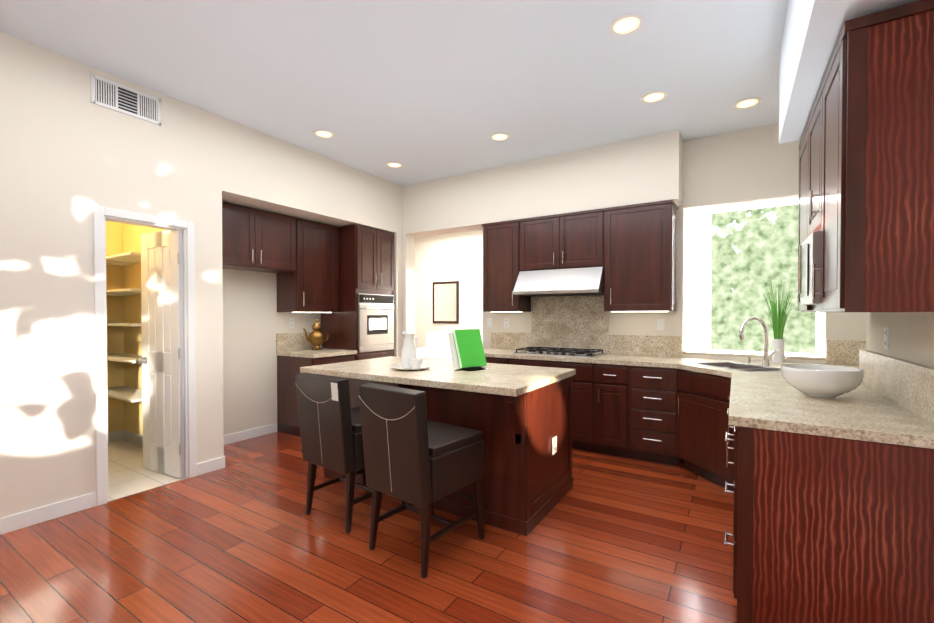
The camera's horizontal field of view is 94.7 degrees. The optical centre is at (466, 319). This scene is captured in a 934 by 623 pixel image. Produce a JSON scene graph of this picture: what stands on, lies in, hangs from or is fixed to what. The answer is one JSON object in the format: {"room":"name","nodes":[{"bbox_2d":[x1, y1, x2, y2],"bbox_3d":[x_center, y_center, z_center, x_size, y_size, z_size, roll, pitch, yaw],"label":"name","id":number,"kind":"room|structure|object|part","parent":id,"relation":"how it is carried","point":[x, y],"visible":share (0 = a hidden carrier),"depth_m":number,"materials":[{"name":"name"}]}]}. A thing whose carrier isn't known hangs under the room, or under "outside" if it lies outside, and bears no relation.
{"room":"kitchen","nodes":[
{"label":"kitchen","id":0,"kind":"room"},
{"bbox_2d":[106,221,121,432],"bbox_3d":[-4.049,-0.005,4.111,0.002,2.600,1.230,0,1,32],"label":"wall","id":1,"kind":"structure","parent":0,"point":[121,238],"depth_m":4.58,"materials":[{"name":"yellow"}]},
{"bbox_2d":[96,430,123,445],"bbox_3d":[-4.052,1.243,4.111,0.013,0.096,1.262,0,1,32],"label":"trim","id":2,"kind":"structure","parent":1,"relation":"attached to","point":[102,439],"depth_m":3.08,"materials":[{"name":"white wood"}]},
{"bbox_3d":[-2.081,0.225,5.490,3.840,2.107,7.808,0,1,32],"label":"trim","id":3,"kind":"part","parent":2,"relation":"part of","materials":[{"name":"white wood"}]},
{"bbox_2d":[122,223,165,435],"bbox_3d":[-3.002,-0.006,4.203,1.680,2.600,0.002,0,1,32],"label":"wall","id":4,"kind":"structure","parent":0,"point":[131,234],"depth_m":4.53,"materials":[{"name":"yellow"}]},
{"bbox_2d":[106,252,141,402],"bbox_3d":[-3.234,0.063,4.170,0.717,1.351,0.295,0,1,32],"label":"shelf","id":5,"kind":"object","parent":4,"relation":"attached to","point":[128,394],"visible":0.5,"depth_m":3.91,"materials":[{"name":"white wood"}]},
{"bbox_2d":[124,430,207,469],"bbox_3d":[-3.005,1.242,4.213,1.680,0.096,0.013,0,1,32],"label":"trim","id":6,"kind":"structure","parent":4,"relation":"attached to","point":[189,454],"depth_m":3.60,"materials":[{"name":"white wood"}]},
{"bbox_2d":[108,439,186,501],"bbox_3d":[-3.291,1.299,3.646,1.798,0.004,1.280,0,1,32],"label":"floor","id":7,"kind":"structure","parent":0,"point":[128,474],"depth_m":3.61,"materials":[{"name":"tile"}]},
{"bbox_2d":[0,431,736,622],"bbox_3d":[-0.799,1.347,3.998,7.950,0.100,9.300,0,1,32],"label":"floor","id":8,"kind":"structure","parent":0,"point":[241,537],"depth_m":2.38,"materials":[{"name":"brown wood"}]},
{"bbox_2d":[277,356,355,436],"bbox_3d":[-1.757,0.844,5.042,0.627,0.880,0.613,0,1,32],"label":"base cabinet","id":9,"kind":"object","parent":8,"relation":"on","point":[288,422],"depth_m":4.83,"materials":[{"name":"brown wood"}]},
{"bbox_2d":[276,348,355,359],"bbox_3d":[-1.749,0.384,5.025,0.653,0.040,0.623,0,1,32],"label":"countertop","id":10,"kind":"structure","parent":9,"relation":"on","point":[315,354],"depth_m":4.89,"materials":[{"name":"beige stone"}]},
{"bbox_2d":[303,319,328,349],"bbox_3d":[-1.806,0.175,5.155,0.200,0.372,0.368,0,1,32],"label":"teapot","id":11,"kind":"object","parent":10,"relation":"on","point":[316,337],"visible":1,"depth_m":5.11,"materials":[{"name":"brown metal"}]},
{"bbox_2d":[295,372,406,532],"bbox_3d":[-0.781,0.831,2.942,0.452,0.958,0.591,1,1,36],"label":"stool","id":12,"kind":"object","parent":8,"relation":"on","point":[331,428],"visible":0.71,"depth_m":2.70,"materials":[{"name":"black leather"}]},
{"bbox_2d":[320,224,394,359],"bbox_3d":[-1.400,0.067,5.572,0.659,2.420,0.681,0,1,32],"label":"tall cabinet","id":13,"kind":"object","parent":8,"relation":"on","point":[359,325],"depth_m":5.27,"materials":[{"name":"brown wood"}]},
{"bbox_2d":[359,383,484,578],"bbox_3d":[-0.249,0.836,2.495,0.452,0.958,0.585,1,1,39],"label":"stool","id":14,"kind":"object","parent":8,"relation":"on","point":[413,456],"visible":1,"depth_m":2.31,"materials":[{"name":"black leather"}]},
{"bbox_2d":[415,331,482,359],"bbox_3d":[-0.087,0.747,8.099,2.140,1.000,0.920,0,1,32],"label":"sofa","id":15,"kind":"object","parent":8,"relation":"on","point":[437,347],"visible":0.12,"depth_m":8.57,"materials":[{"name":"white"}]},
{"bbox_2d":[324,372,575,535],"bbox_3d":[-0.187,0.866,3.457,1.831,0.875,0.858,0,1,32],"label":"base cabinet","id":16,"kind":"object","parent":8,"relation":"on","point":[519,417],"depth_m":2.77,"materials":[{"name":"wood"}]},
{"bbox_2d":[300,356,575,395],"bbox_3d":[-0.250,0.406,3.431,1.930,0.045,1.080,0,1,32],"label":"countertop","id":17,"kind":"structure","parent":16,"relation":"on","point":[501,379],"depth_m":3.06,"materials":[{"name":"beige stone"}]},
{"bbox_2d":[391,331,429,369],"bbox_3d":[-0.441,0.235,3.360,0.310,0.296,0.310,0,1,32],"label":"pitcher","id":18,"kind":"object","parent":17,"relation":"on","point":[410,360],"visible":1,"depth_m":3.35,"materials":[{"name":"white ceramic"}]},
{"bbox_2d":[447,329,489,370],"bbox_3d":[0.020,0.230,3.363,0.272,0.310,0.222,-1,1,-40],"label":"book","id":19,"kind":"object","parent":17,"relation":"on","point":[467,350],"visible":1,"depth_m":3.33,"materials":[{"name":"green paper"}]},
{"bbox_3d":[0.612,0.876,3.004,0.005,0.115,0.070,0,1,32],"label":"plate","id":20,"kind":"part","parent":16,"relation":"part of","materials":[{"name":"white"}]},
{"bbox_2d":[572,407,603,452],"bbox_3d":[0.993,0.849,4.645,1.065,0.881,0.647,0,1,32],"label":"base cabinet","id":21,"kind":"object","parent":8,"relation":"on","point":[585,424],"depth_m":4.18,"materials":[{"name":"wood"}]},
{"bbox_2d":[600,411,631,457],"bbox_3d":[1.493,0.853,4.332,0.395,0.881,0.647,0,1,32],"label":"base cabinet","id":22,"kind":"object","parent":8,"relation":"on","point":[615,428],"depth_m":4.03,"materials":[{"name":"wood"}]},
{"bbox_2d":[632,415,667,463],"bbox_3d":[1.832,0.855,4.120,0.405,0.881,0.647,0,1,32],"label":"base cabinet","id":23,"kind":"object","parent":8,"relation":"on","point":[649,435],"depth_m":3.88,"materials":[{"name":"wood"}]},
{"bbox_2d":[668,355,827,490],"bbox_3d":[2.338,0.842,3.552,1.065,0.921,1.072,0,1,32],"label":"base cabinet","id":24,"kind":"object","parent":8,"relation":"on","point":[701,446],"depth_m":3.52,"materials":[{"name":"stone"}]},
{"bbox_2d":[484,347,933,448],"bbox_3d":[1.156,0.402,3.348,3.652,0.044,2.662,0,1,32],"label":"countertop","id":25,"kind":"structure","parent":24,"relation":"on","point":[626,384],"depth_m":3.28,"materials":[{"name":"beige stone"}]},
{"bbox_2d":[763,281,794,362],"bbox_3d":[2.740,0.015,3.776,0.251,0.726,0.274,0,1,32],"label":"potted plant","id":26,"kind":"object","parent":25,"relation":"on","point":[778,318],"visible":1,"depth_m":3.75,"materials":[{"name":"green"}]},
{"bbox_2d":[780,364,864,397],"bbox_3d":[1.847,0.322,2.248,0.343,0.148,0.343,0,1,32],"label":"bowl","id":27,"kind":"object","parent":25,"relation":"on","point":[823,381],"visible":1,"depth_m":2.15,"materials":[{"name":"white ceramic"}]},
{"bbox_2d":[728,426,933,622],"bbox_3d":[1.577,0.884,1.891,0.686,0.876,0.618,0,1,32],"label":"base cabinet","id":28,"kind":"object","parent":8,"relation":"on","point":[826,529],"depth_m":1.64,"materials":[{"name":"brown wood"}]},
{"bbox_2d":[0,0,918,185],"bbox_3d":[-0.799,-1.523,3.963,7.950,0.700,9.300,0,1,32],"label":"ceiling","id":29,"kind":"structure","parent":0,"point":[421,91],"depth_m":2.93,"materials":[{"name":"white paint"}]},
{"bbox_2d":[313,129,334,138],"bbox_3d":[-1.365,-1.771,4.102,0.200,0.007,0.200,0,1,32],"label":"recessed light","id":30,"kind":"object","parent":29,"relation":"attached to","point":[322,133],"visible":1,"depth_m":4.09,"materials":[{"name":"white"}]},
{"bbox_2d":[386,162,402,167],"bbox_3d":[-0.834,-1.781,4.950,0.200,0.007,0.200,0,1,32],"label":"recessed light","id":31,"kind":"object","parent":29,"relation":"attached to","point":[394,164],"visible":1,"depth_m":4.94,"materials":[{"name":"white"}]},
{"bbox_2d":[489,132,509,140],"bbox_3d":[0.317,-1.772,4.170,0.200,0.007,0.200,0,1,32],"label":"recessed light","id":32,"kind":"object","parent":29,"relation":"attached to","point":[500,136],"visible":1,"depth_m":4.16,"materials":[{"name":"white"}]},
{"bbox_2d":[609,13,644,35],"bbox_3d":[0.949,-1.752,2.560,0.200,0.007,0.200,0,1,32],"label":"recessed light","id":33,"kind":"object","parent":29,"relation":"attached to","point":[627,24],"visible":1,"depth_m":2.55,"materials":[{"name":"white"}]},
{"bbox_2d":[640,90,667,103],"bbox_3d":[1.480,-1.762,3.407,0.200,0.007,0.200,0,1,32],"label":"recessed light","id":34,"kind":"object","parent":29,"relation":"attached to","point":[653,97],"visible":1,"depth_m":3.40,"materials":[{"name":"white"}]},
{"bbox_2d":[733,97,761,108],"bbox_3d":[2.284,-1.763,3.505,0.200,0.007,0.200,0,1,32],"label":"recessed light","id":35,"kind":"object","parent":29,"relation":"attached to","point":[747,103],"visible":1,"depth_m":3.50,"materials":[{"name":"white"}]},
{"bbox_2d":[0,32,933,517],"bbox_3d":[-0.790,-0.238,3.974,7.870,3.070,9.240,0,1,32],"label":"wall","id":36,"kind":"structure","parent":0,"point":[70,154],"depth_m":3.68,"materials":[{"name":"beige paint"}]},
{"bbox_2d":[91,73,160,124],"bbox_3d":[-2.499,-1.613,3.168,0.009,0.200,0.426,0,1,32],"label":"air vent","id":37,"kind":"object","parent":36,"relation":"in","point":[109,94],"visible":1,"depth_m":3.15,"materials":[{"name":"white metal"}]},
{"bbox_2d":[136,229,183,477],"bbox_3d":[-2.568,0.274,3.625,0.550,2.030,0.174,0,1,26],"label":"door leaf","id":38,"kind":"structure","parent":36,"relation":"in","point":[161,360],"depth_m":3.59,"materials":[{"name":"white wood"}]},
{"bbox_2d":[184,442,224,469],"bbox_3d":[-2.409,1.247,3.960,0.600,0.100,0.016,0,1,32],"label":"trim","id":39,"kind":"structure","parent":36,"relation":"attached to","point":[218,463],"depth_m":3.71,"materials":[{"name":"white wood"}]},
{"bbox_2d":[192,423,276,444],"bbox_3d":[-2.440,1.240,4.539,0.013,0.100,0.961,0,1,32],"label":"trim","id":40,"kind":"structure","parent":36,"relation":"attached to","point":[259,431],"depth_m":4.65,"materials":[{"name":"white wood"}]},
{"bbox_2d":[222,202,297,273],"bbox_3d":[-2.285,-0.826,4.420,0.367,0.595,0.958,0,1,32],"label":"upper cabinet","id":41,"kind":"object","parent":36,"relation":"attached to","point":[253,239],"depth_m":4.36,"materials":[{"name":"brown wood"}]},
{"bbox_2d":[289,318,293,327],"bbox_3d":[-2.080,0.038,5.102,0.009,0.115,0.070,0,1,32],"label":"outlet","id":42,"kind":"object","parent":36,"relation":"attached to","point":[291,322],"visible":1,"depth_m":5.10,"materials":[{"name":"white plastic"}]},
{"bbox_2d":[276,332,313,351],"bbox_3d":[-2.012,0.257,5.188,0.031,0.210,0.623,0,1,32],"label":"backsplash","id":43,"kind":"structure","parent":36,"relation":"attached to","point":[285,342],"depth_m":5.07,"materials":[{"name":"beige stone"}]},
{"bbox_2d":[277,218,338,312],"bbox_3d":[-1.886,-0.611,5.062,0.367,1.040,0.679,0,1,32],"label":"upper cabinet","id":44,"kind":"object","parent":36,"relation":"attached to","point":[299,257],"depth_m":4.93,"materials":[{"name":"brown wood"}]},
{"bbox_2d":[433,281,458,323],"bbox_3d":[-0.452,-0.365,9.047,0.660,0.880,0.031,0,1,32],"label":"picture frame","id":45,"kind":"object","parent":36,"relation":"attached to","point":[445,302],"visible":1,"depth_m":9.02,"materials":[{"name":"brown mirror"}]},
{"bbox_2d":[487,318,491,326],"bbox_3d":[0.283,0.034,5.458,0.070,0.115,0.010,0,1,32],"label":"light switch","id":46,"kind":"object","parent":36,"relation":"attached to","point":[489,322],"visible":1,"depth_m":5.45,"materials":[{"name":"white plastic"}]},
{"bbox_2d":[504,318,508,326],"bbox_3d":[0.487,0.035,5.331,0.070,0.115,0.009,0,1,32],"label":"electrical outlet","id":47,"kind":"object","parent":36,"relation":"attached to","point":[506,322],"visible":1,"depth_m":5.32,"materials":[{"name":"white plastic"}]},
{"bbox_2d":[482,221,530,311],"bbox_3d":[0.503,-0.614,5.118,0.545,1.035,0.333,0,1,32],"label":"upper cabinet","id":48,"kind":"object","parent":36,"relation":"attached to","point":[497,297],"depth_m":5.02,"materials":[{"name":"brown wood"}]},
{"bbox_2d":[510,208,605,298],"bbox_3d":[1.033,-0.701,4.685,0.940,0.850,0.503,0,1,32],"label":"upper cabinet","id":49,"kind":"object","parent":36,"relation":"attached to","point":[559,254],"depth_m":4.58,"materials":[{"name":"brown wood"}]},
{"bbox_2d":[604,199,677,310],"bbox_3d":[1.716,-0.605,4.359,0.695,1.035,0.333,0,1,32],"label":"upper cabinet","id":50,"kind":"object","parent":36,"relation":"attached to","point":[621,258],"depth_m":4.19,"materials":[{"name":"brown wood"}]},
{"bbox_2d":[657,319,663,329],"bbox_3d":[1.979,0.047,4.397,0.070,0.115,0.010,0,1,32],"label":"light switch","id":51,"kind":"object","parent":36,"relation":"attached to","point":[660,324],"visible":1,"depth_m":4.39,"materials":[{"name":"white plastic"}]},
{"bbox_2d":[492,331,868,366],"bbox_3d":[1.853,0.266,4.463,3.650,0.209,0.030,0,1,32],"label":"backsplash","id":52,"kind":"structure","parent":36,"relation":"attached to","point":[837,351],"depth_m":4.59,"materials":[{"name":"beige stone"}]},
{"bbox_2d":[684,198,822,356],"bbox_3d":[2.711,-0.383,4.134,1.106,1.456,0.050,0,1,32],"label":"trim","id":53,"kind":"structure","parent":36,"relation":"attached to","point":[819,315],"depth_m":4.34,"materials":[{"name":"white wood"}]},
{"bbox_2d":[683,351,825,359],"bbox_3d":[2.659,0.335,4.061,1.106,0.021,0.144,0,1,32],"label":"window sill","id":54,"kind":"structure","parent":36,"relation":"attached to","point":[754,355],"depth_m":4.03,"materials":[{"name":"white paint"}]},
{"bbox_2d":[797,0,933,311],"bbox_3d":[1.888,-0.578,2.124,0.425,1.085,1.387,0,1,32],"label":"upper cabinet","id":55,"kind":"object","parent":36,"relation":"attached to","point":[866,202],"visible":1,"depth_m":1.57,"materials":[{"name":"brown wood"}]},
{"bbox_2d":[884,327,888,348],"bbox_3d":[2.241,0.098,2.299,0.009,0.115,0.070,0,1,32],"label":"electrical outlet","id":56,"kind":"object","parent":36,"relation":"attached to","point":[886,337],"visible":0.96,"depth_m":2.29,"materials":[{"name":"white plastic"}]},
{"bbox_2d":[860,347,933,422],"bbox_3d":[2.080,0.296,2.069,0.030,0.209,1.435,0,1,32],"label":"backsplash","id":57,"kind":"structure","parent":36,"relation":"attached to","point":[909,384],"depth_m":1.99,"materials":[{"name":"beige stone"}]},
{"bbox_2d":[736,317,771,362],"bbox_3d":[2.366,0.153,3.548,0.213,0.360,0.213,0,1,32],"label":"faucet","id":58,"kind":"object","parent":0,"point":[766,354],"depth_m":3.56,"materials":[{"name":"metal"}]},
{"label":"outside","id":59,"kind":"structure","parent":0,"visible":0},
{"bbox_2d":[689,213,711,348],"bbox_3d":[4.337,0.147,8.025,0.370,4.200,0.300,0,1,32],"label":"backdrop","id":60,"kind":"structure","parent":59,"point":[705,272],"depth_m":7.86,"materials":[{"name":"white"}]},
{"bbox_2d":[711,204,815,352],"bbox_3d":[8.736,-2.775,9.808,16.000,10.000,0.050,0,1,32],"label":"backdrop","id":61,"kind":"structure","parent":59,"point":[754,252],"depth_m":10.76,"materials":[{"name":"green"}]}
]}

